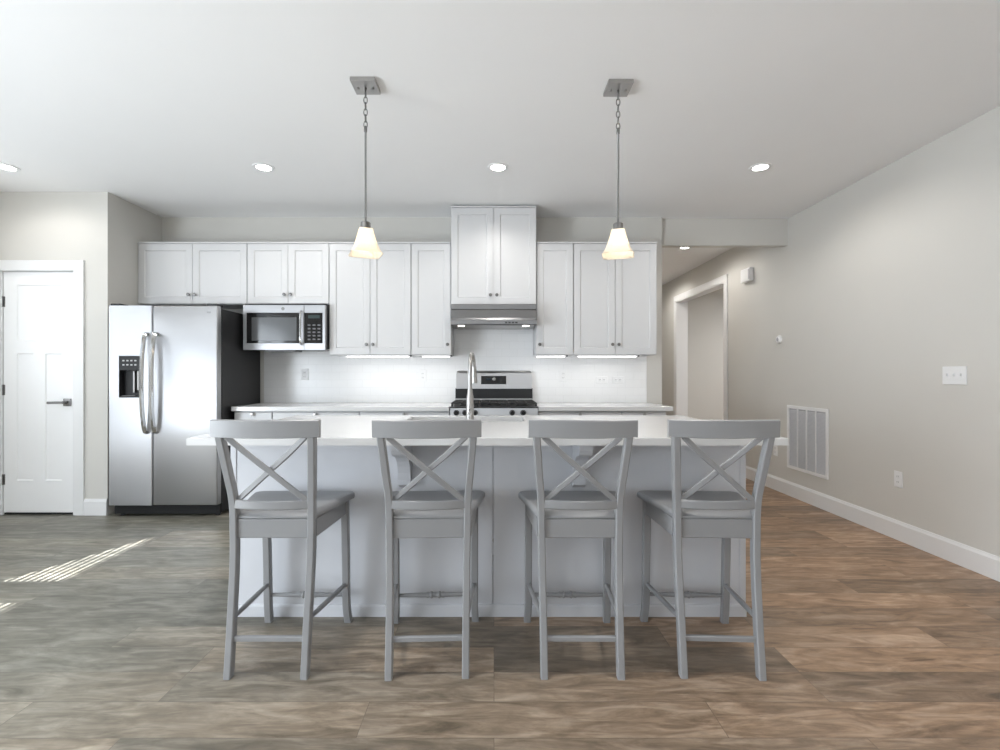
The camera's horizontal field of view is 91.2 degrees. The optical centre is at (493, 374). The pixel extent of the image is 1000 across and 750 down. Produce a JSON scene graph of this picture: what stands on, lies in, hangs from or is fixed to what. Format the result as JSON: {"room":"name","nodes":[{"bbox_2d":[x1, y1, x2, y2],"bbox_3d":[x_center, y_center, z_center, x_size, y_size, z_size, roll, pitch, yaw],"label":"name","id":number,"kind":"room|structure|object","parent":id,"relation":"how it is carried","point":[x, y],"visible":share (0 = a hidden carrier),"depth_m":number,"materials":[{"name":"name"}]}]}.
{"room":"kitchen","nodes":[
{"label":"kitchen","id":0,"kind":"room"},
{"bbox_2d":[0,192,161,514],"bbox_3d":[-3.812,-0.183,4.550,1.076,2.740,0.796,0,0,0],"label":"wall","id":1,"kind":"structure","parent":0,"point":[104,230],"depth_m":4.15,"materials":[{"name":"beige paint"}]},
{"bbox_2d":[2,272,72,511],"bbox_3d":[-3.870,0.146,4.152,0.612,2.042,0.093,0,0,0],"label":"door","id":2,"kind":"structure","parent":1,"relation":"in","point":[37,389],"depth_m":4.16,"materials":[{"name":"paint"}]},
{"bbox_2d":[4,512,72,513],"bbox_3d":[-3.865,1.181,4.222,0.614,0.012,0.100,0,0,0],"label":"trim","id":3,"kind":"structure","parent":1,"relation":"attached to","point":[6,512],"depth_m":4.17,"materials":[{"name":"white wood"}]},
{"bbox_2d":[0,260,84,515],"bbox_3d":[-3.865,0.108,4.203,0.798,2.158,0.138,0,0,0],"label":"trim","id":4,"kind":"structure","parent":1,"relation":"attached to","point":[77,267],"depth_m":4.13,"materials":[{"name":"paint"}]},
{"bbox_2d":[83,499,107,515],"bbox_3d":[-3.370,1.118,4.144,0.192,0.138,0.015,0,0,0],"label":"baseboard","id":5,"kind":"structure","parent":1,"relation":"attached to","point":[91,507],"depth_m":4.14,"materials":[{"name":"paint"}]},
{"bbox_2d":[162,217,661,404],"bbox_3d":[-0.809,-0.183,4.888,4.929,2.740,0.120,0,0,0],"label":"wall","id":6,"kind":"structure","parent":0,"point":[174,229],"depth_m":4.83,"materials":[{"name":"beige paint"}]},
{"bbox_2d":[138,242,247,308],"bbox_3d":[-2.770,-0.937,4.649,1.002,0.572,0.357,0,0,0],"label":"upper cabinet","id":7,"kind":"object","parent":6,"relation":"attached to","point":[169,273],"visible":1,"depth_m":4.51,"materials":[{"name":"paint"}]},
{"bbox_2d":[247,242,328,304],"bbox_3d":[-1.891,-0.937,4.649,0.751,0.572,0.357,0,0,0],"label":"upper cabinet","id":8,"kind":"object","parent":6,"relation":"attached to","point":[277,272],"visible":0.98,"depth_m":4.50,"materials":[{"name":"paint"}]},
{"bbox_2d":[243,304,328,351],"bbox_3d":[-1.891,-0.430,4.593,0.741,0.434,0.443,0,0,0],"label":"microwave","id":9,"kind":"object","parent":8,"relation":"attached to","point":[266,327],"visible":0.99,"depth_m":4.42,"materials":[{"name":"silver metal"}]},
{"bbox_2d":[329,242,413,355],"bbox_3d":[-1.139,-0.704,4.649,0.751,1.038,0.357,0,0,0],"label":"upper cabinet","id":10,"kind":"object","parent":6,"relation":"attached to","point":[370,299],"visible":0.95,"depth_m":4.51,"materials":[{"name":"paint"}]},
{"bbox_2d":[345,355,411,356],"bbox_3d":[-1.079,-0.176,4.598,0.617,0.018,0.064,0,0,0],"label":"light bar","id":11,"kind":"object","parent":10,"relation":"attached to","point":[345,355],"visible":1,"depth_m":4.57,"materials":[{"name":"white plastic"}]},
{"bbox_2d":[347,356,408,356],"bbox_3d":[-1.087,-0.172,4.595,0.575,0.009,0.050,0,0,0],"label":"diffuser","id":12,"kind":"object","parent":11,"relation":"attached to","point":[347,356],"depth_m":4.57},
{"bbox_2d":[411,242,453,355],"bbox_3d":[-0.579,-0.704,4.649,0.365,1.038,0.357,0,0,0],"label":"upper cabinet","id":13,"kind":"object","parent":6,"relation":"attached to","point":[432,331],"visible":0.95,"depth_m":4.51,"materials":[{"name":"paint"}]},
{"bbox_2d":[421,355,451,356],"bbox_3d":[-0.533,-0.176,4.598,0.287,0.018,0.064,0,0,0],"label":"light bar","id":14,"kind":"object","parent":13,"relation":"attached to","point":[421,355],"visible":1,"depth_m":4.57,"materials":[{"name":"white plastic"}]},
{"bbox_2d":[264,328,646,402],"bbox_3d":[-0.380,-0.185,4.824,3.764,0.915,0.008,0,0,0],"label":"tile backsplash","id":15,"kind":"structure","parent":6,"relation":"attached to","point":[331,378],"depth_m":4.82,"materials":[{"name":"white tile"}]},
{"bbox_2d":[301,369,307,380],"bbox_3d":[-1.860,-0.003,4.816,0.070,0.115,0.008,0,0,0],"label":"wall outlet","id":16,"kind":"object","parent":15,"relation":"attached to","point":[304,372],"visible":1,"depth_m":4.81,"materials":[{"name":"white plastic"}]},
{"bbox_2d":[419,370,425,381],"bbox_3d":[-0.700,0.007,4.816,0.070,0.115,0.008,0,0,0],"label":"wall outlet","id":17,"kind":"object","parent":15,"relation":"attached to","point":[422,373],"visible":1,"depth_m":4.81,"materials":[{"name":"white plastic"}]},
{"bbox_2d":[560,370,566,381],"bbox_3d":[0.680,0.007,4.816,0.070,0.115,0.008,0,0,0],"label":"wall outlet","id":18,"kind":"object","parent":15,"relation":"attached to","point":[563,373],"visible":1,"depth_m":4.81,"materials":[{"name":"white plastic"}]},
{"bbox_2d":[596,376,607,382],"bbox_3d":[1.060,0.047,4.816,0.115,0.070,0.008,0,0,0],"label":"wall outlet","id":19,"kind":"object","parent":15,"relation":"attached to","point":[599,379],"visible":1,"depth_m":4.81,"materials":[{"name":"white plastic"}]},
{"bbox_2d":[612,376,623,382],"bbox_3d":[1.220,0.047,4.816,0.115,0.070,0.008,0,0,0],"label":"switch plate","id":20,"kind":"object","parent":15,"relation":"attached to","point":[615,379],"visible":1,"depth_m":4.81,"materials":[{"name":"white plastic"}]},
{"bbox_2d":[451,206,535,303],"bbox_3d":[-0.004,-1.091,4.628,0.777,0.900,0.397,0,0,0],"label":"upper cabinet","id":21,"kind":"object","parent":6,"relation":"attached to","point":[493,248],"visible":0.98,"depth_m":4.47,"materials":[{"name":"paint"}]},
{"bbox_2d":[451,304,536,328],"bbox_3d":[-0.003,-0.533,4.566,0.758,0.196,0.507,0,0,0],"label":"range hood","id":22,"kind":"object","parent":21,"relation":"attached to","point":[463,316],"visible":1,"depth_m":4.36,"materials":[{"name":"metal"}]},
{"bbox_2d":[534,242,572,355],"bbox_3d":[0.559,-0.704,4.649,0.340,1.038,0.357,0,0,0],"label":"upper cabinet","id":23,"kind":"object","parent":6,"relation":"attached to","point":[553,331],"visible":0.98,"depth_m":4.51,"materials":[{"name":"paint"}]},
{"bbox_2d":[535,355,567,356],"bbox_3d":[0.539,-0.176,4.598,0.302,0.018,0.064,0,0,0],"label":"light bar","id":24,"kind":"object","parent":23,"relation":"attached to","point":[535,355],"visible":1,"depth_m":4.57,"materials":[{"name":"white plastic"}]},
{"bbox_2d":[571,242,656,355],"bbox_3d":[1.113,-0.704,4.649,0.765,1.038,0.357,0,0,0],"label":"upper cabinet","id":25,"kind":"object","parent":6,"relation":"attached to","point":[615,301],"visible":0.91,"depth_m":4.51,"materials":[{"name":"paint"}]},
{"bbox_2d":[576,355,638,356],"bbox_3d":[1.069,-0.176,4.598,0.582,0.018,0.064,0,0,0],"label":"light bar","id":26,"kind":"object","parent":25,"relation":"attached to","point":[576,355],"visible":1,"depth_m":4.57,"materials":[{"name":"white plastic"}]},
{"bbox_2d":[578,356,636,356],"bbox_3d":[1.060,-0.172,4.595,0.540,0.009,0.050,0,0,0],"label":"diffuser","id":27,"kind":"object","parent":26,"relation":"attached to","point":[578,356],"depth_m":4.57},
{"bbox_2d":[0,0,999,284],"bbox_3d":[0.865,-1.603,2.390,10.670,0.100,13.820,0,0,0],"label":"ceiling","id":28,"kind":"structure","parent":0,"point":[166,108],"depth_m":2.73,"materials":[{"name":"paint"}]},
{"bbox_2d":[0,163,20,171],"bbox_3d":[-3.640,-1.549,3.660,0.156,0.008,0.156,0,0,0],"label":"recessed light","id":29,"kind":"object","parent":28,"relation":"in","point":[3,166],"visible":1,"depth_m":3.67,"materials":[{"name":"white plastic"}]},
{"bbox_2d":[252,163,274,171],"bbox_3d":[-1.720,-1.549,3.660,0.156,0.008,0.156,0,0,0],"label":"recessed light","id":30,"kind":"object","parent":28,"relation":"in","point":[264,167],"visible":1,"depth_m":3.65,"materials":[{"name":"white plastic"}]},
{"bbox_2d":[348,77,382,258],"bbox_3d":[-0.685,-1.097,2.613,0.170,0.912,0.170,0,0,-22],"label":"pendant light","id":31,"kind":"object","parent":28,"relation":"hanging from","point":[366,246],"visible":1,"depth_m":2.60,"materials":[{"name":"white glass"}]},
{"bbox_2d":[488,163,507,171],"bbox_3d":[0.030,-1.549,3.660,0.156,0.008,0.156,0,0,0],"label":"recessed light","id":32,"kind":"object","parent":28,"relation":"in","point":[495,167],"visible":1,"depth_m":3.65,"materials":[{"name":"white plastic"}]},
{"bbox_2d":[602,79,633,259],"bbox_3d":[0.667,-1.097,2.633,0.166,0.912,0.166,0,0,16],"label":"pendant light","id":33,"kind":"object","parent":28,"relation":"hanging from","point":[618,247],"visible":1,"depth_m":2.61,"materials":[{"name":"white glass"}]},
{"bbox_2d":[749,163,771,171],"bbox_3d":[1.990,-1.549,3.660,0.156,0.008,0.156,0,0,0],"label":"recessed light","id":34,"kind":"object","parent":28,"relation":"in","point":[759,167],"visible":1,"depth_m":3.65,"materials":[{"name":"white plastic"}]},
{"bbox_2d":[0,478,999,749],"bbox_3d":[0.865,1.237,2.390,10.670,0.100,13.820,0,0,0],"label":"floor","id":35,"kind":"structure","parent":0,"point":[113,626],"depth_m":2.04,"materials":[{"name":"wood"}]},
{"bbox_2d":[109,303,259,514],"bbox_3d":[-2.748,0.296,4.398,0.905,1.782,0.840,0,0,0],"label":"refrigerator","id":36,"kind":"object","parent":35,"relation":"on","point":[174,370],"visible":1,"depth_m":4.06,"materials":[{"name":"silver metal"}]},
{"bbox_2d":[235,411,272,419],"bbox_3d":[-2.096,0.750,4.529,0.330,0.873,0.595,0,0,0],"label":"base cabinet","id":37,"kind":"object","parent":35,"relation":"on","point":[239,415],"visible":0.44,"depth_m":4.26,"materials":[{"name":"paint"}]},
{"bbox_2d":[231,403,453,410],"bbox_3d":[-1.327,0.293,4.522,1.881,0.040,0.594,0,0,0],"label":"countertop","id":38,"kind":"structure","parent":37,"relation":"on","point":[260,406],"depth_m":4.22,"materials":[{"name":"white stone"}]},
{"bbox_2d":[210,419,354,679],"bbox_3d":[-0.892,0.680,2.127,0.472,1.014,0.502,0,0,0],"label":"counter stool","id":39,"kind":"object","parent":35,"relation":"on","point":[293,513],"visible":1,"depth_m":1.96,"materials":[{"name":"grey paint"}]},
{"bbox_2d":[273,411,359,419],"bbox_3d":[-1.551,0.750,4.529,0.756,0.873,0.595,0,0,0],"label":"base cabinet","id":40,"kind":"object","parent":35,"relation":"on","point":[276,414],"visible":0.18,"depth_m":4.26,"materials":[{"name":"paint"}]},
{"bbox_2d":[360,411,449,414],"bbox_3d":[-0.780,0.750,4.529,0.782,0.873,0.595,0,0,0],"label":"base cabinet","id":41,"kind":"object","parent":35,"relation":"on","point":[361,412],"visible":0.19,"depth_m":4.26,"materials":[{"name":"paint"}]},
{"bbox_2d":[372,419,484,680],"bbox_3d":[-0.271,0.680,2.127,0.472,1.014,0.502,0,0,-2],"label":"counter stool","id":42,"kind":"object","parent":35,"relation":"on","point":[451,513],"visible":1,"depth_m":1.95,"materials":[{"name":"grey paint"}]},
{"bbox_2d":[231,445,746,616],"bbox_3d":[-0.029,0.747,2.763,2.537,0.881,1.105,0,0,0],"label":"kitchen island","id":43,"kind":"object","parent":35,"relation":"on","point":[501,472],"visible":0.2,"depth_m":2.41,"materials":[{"name":"paint"}]},
{"bbox_2d":[186,415,787,444],"bbox_3d":[-0.029,0.289,2.716,2.605,0.032,1.191,0,0,0],"label":"island countertop","id":44,"kind":"structure","parent":43,"relation":"on","point":[335,429],"depth_m":2.37,"materials":[{"name":"white stone"}]},
{"bbox_2d":[466,352,476,418],"bbox_3d":[-0.130,0.069,2.854,0.056,0.408,0.283,0,0,8],"label":"faucet","id":45,"kind":"object","parent":44,"relation":"on","point":[472,372],"visible":0.93,"depth_m":2.79,"materials":[{"name":"silver metal"}]},
{"bbox_2d":[450,371,537,414],"bbox_3d":[0.000,0.572,4.492,0.758,1.230,0.656,0,0,0],"label":"range","id":46,"kind":"object","parent":35,"relation":"on","point":[494,392],"visible":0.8,"depth_m":4.75,"materials":[{"name":"silver metal"}]},
{"bbox_2d":[450,404,537,407],"bbox_3d":[0.000,0.283,4.527,0.758,0.017,0.585,0,0,0],"label":"cooktop","id":47,"kind":"object","parent":46,"relation":"in","point":[455,405],"depth_m":4.28,"materials":[{"name":"black metal"}]},
{"bbox_2d":[518,419,637,679],"bbox_3d":[0.349,0.680,2.127,0.472,1.014,0.502,0,0,0],"label":"counter stool","id":48,"kind":"object","parent":35,"relation":"on","point":[556,513],"visible":1,"depth_m":1.96,"materials":[{"name":"grey paint"}]},
{"bbox_2d":[538,411,620,414],"bbox_3d":[0.748,0.750,4.529,0.722,0.873,0.595,0,0,0],"label":"base cabinet","id":49,"kind":"object","parent":35,"relation":"on","point":[539,412],"visible":0.12,"depth_m":4.26,"materials":[{"name":"paint"}]},
{"bbox_2d":[534,403,672,410],"bbox_3d":[0.965,0.293,4.522,1.160,0.040,0.594,0,0,0],"label":"countertop","id":50,"kind":"structure","parent":49,"relation":"on","point":[541,406],"depth_m":4.22,"materials":[{"name":"white stone"}]},
{"bbox_2d":[621,411,665,414],"bbox_3d":[1.306,0.750,4.529,0.390,0.873,0.595,0,0,0],"label":"base cabinet","id":51,"kind":"object","parent":35,"relation":"on","point":[622,412],"visible":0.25,"depth_m":4.26,"materials":[{"name":"paint"}]},
{"bbox_2d":[637,419,779,680],"bbox_3d":[0.904,0.680,2.127,0.472,1.014,0.502,0,0,2],"label":"counter stool","id":52,"kind":"object","parent":35,"relation":"on","point":[691,513],"visible":1,"depth_m":1.96,"materials":[{"name":"grey paint"}]},
{"bbox_2d":[688,288,722,419],"bbox_3d":[4.618,-0.183,6.800,3.164,2.740,2.600,0,0,0],"label":"wall","id":53,"kind":"structure","parent":0,"point":[705,312],"depth_m":7.98,"materials":[{"name":"beige paint"}]},
{"bbox_2d":[662,219,787,247],"bbox_3d":[2.285,-1.420,4.908,1.261,0.266,0.080,0,0,0],"label":"wall header","id":54,"kind":"structure","parent":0,"point":[676,233],"depth_m":4.87,"materials":[{"name":"beige paint"}]},
{"bbox_2d":[662,106,999,556],"bbox_3d":[2.976,-0.183,2.340,0.120,2.740,13.720,0,0,0],"label":"wall","id":55,"kind":"structure","parent":0,"point":[890,280],"depth_m":3.58,"materials":[{"name":"beige paint"}]},
{"bbox_2d":[674,274,727,419],"bbox_3d":[2.992,-0.037,7.005,0.188,2.448,1.806,0,0,0],"label":"trim","id":56,"kind":"structure","parent":55,"relation":"attached to","point":[681,300],"depth_m":7.80,"materials":[{"name":"paint"}]},
{"bbox_2d":[741,267,753,283],"bbox_3d":[2.890,-1.138,5.600,0.052,0.150,0.200,0,0,0],"label":"door chime","id":57,"kind":"object","parent":55,"relation":"attached to","point":[747,275],"visible":1,"depth_m":5.54,"materials":[{"name":"white plastic"}]},
{"bbox_2d":[773,445,777,455],"bbox_3d":[2.912,0.777,5.070,0.008,0.115,0.070,0,0,0],"label":"wall outlet","id":58,"kind":"object","parent":55,"relation":"attached to","point":[775,447],"visible":0.88,"depth_m":5.06,"materials":[{"name":"white plastic"}]},
{"bbox_2d":[776,336,781,342],"bbox_3d":[2.903,-0.363,5.000,0.026,0.080,0.080,0,0,0],"label":"thermostat","id":59,"kind":"object","parent":55,"relation":"attached to","point":[778,338],"visible":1,"depth_m":4.98,"materials":[{"name":"white plastic"}]},
{"bbox_2d":[787,405,828,479],"bbox_3d":[2.910,0.605,4.562,0.012,0.616,0.595,0,0,0],"label":"air vent","id":60,"kind":"object","parent":55,"relation":"in","point":[807,427],"visible":1,"depth_m":4.53,"materials":[{"name":"white plastic"}]},
{"bbox_2d":[746,466,999,581],"bbox_3d":[2.909,1.118,0.851,0.015,0.138,10.502,0,0,0],"label":"baseboard","id":61,"kind":"structure","parent":55,"relation":"attached to","point":[984,563],"depth_m":3.53,"materials":[{"name":"paint"}]},
{"bbox_2d":[894,470,902,487],"bbox_3d":[2.912,0.751,3.530,0.008,0.115,0.070,0,0,0],"label":"wall outlet","id":62,"kind":"object","parent":55,"relation":"attached to","point":[898,476],"visible":1,"depth_m":3.52,"materials":[{"name":"white plastic"}]},
{"bbox_2d":[942,366,966,384],"bbox_3d":[2.908,0.003,3.100,0.016,0.115,0.162,0,0,0],"label":"switch plate","id":63,"kind":"object","parent":55,"relation":"attached to","point":[953,375],"visible":1,"depth_m":3.10,"materials":[{"name":"white plastic"}]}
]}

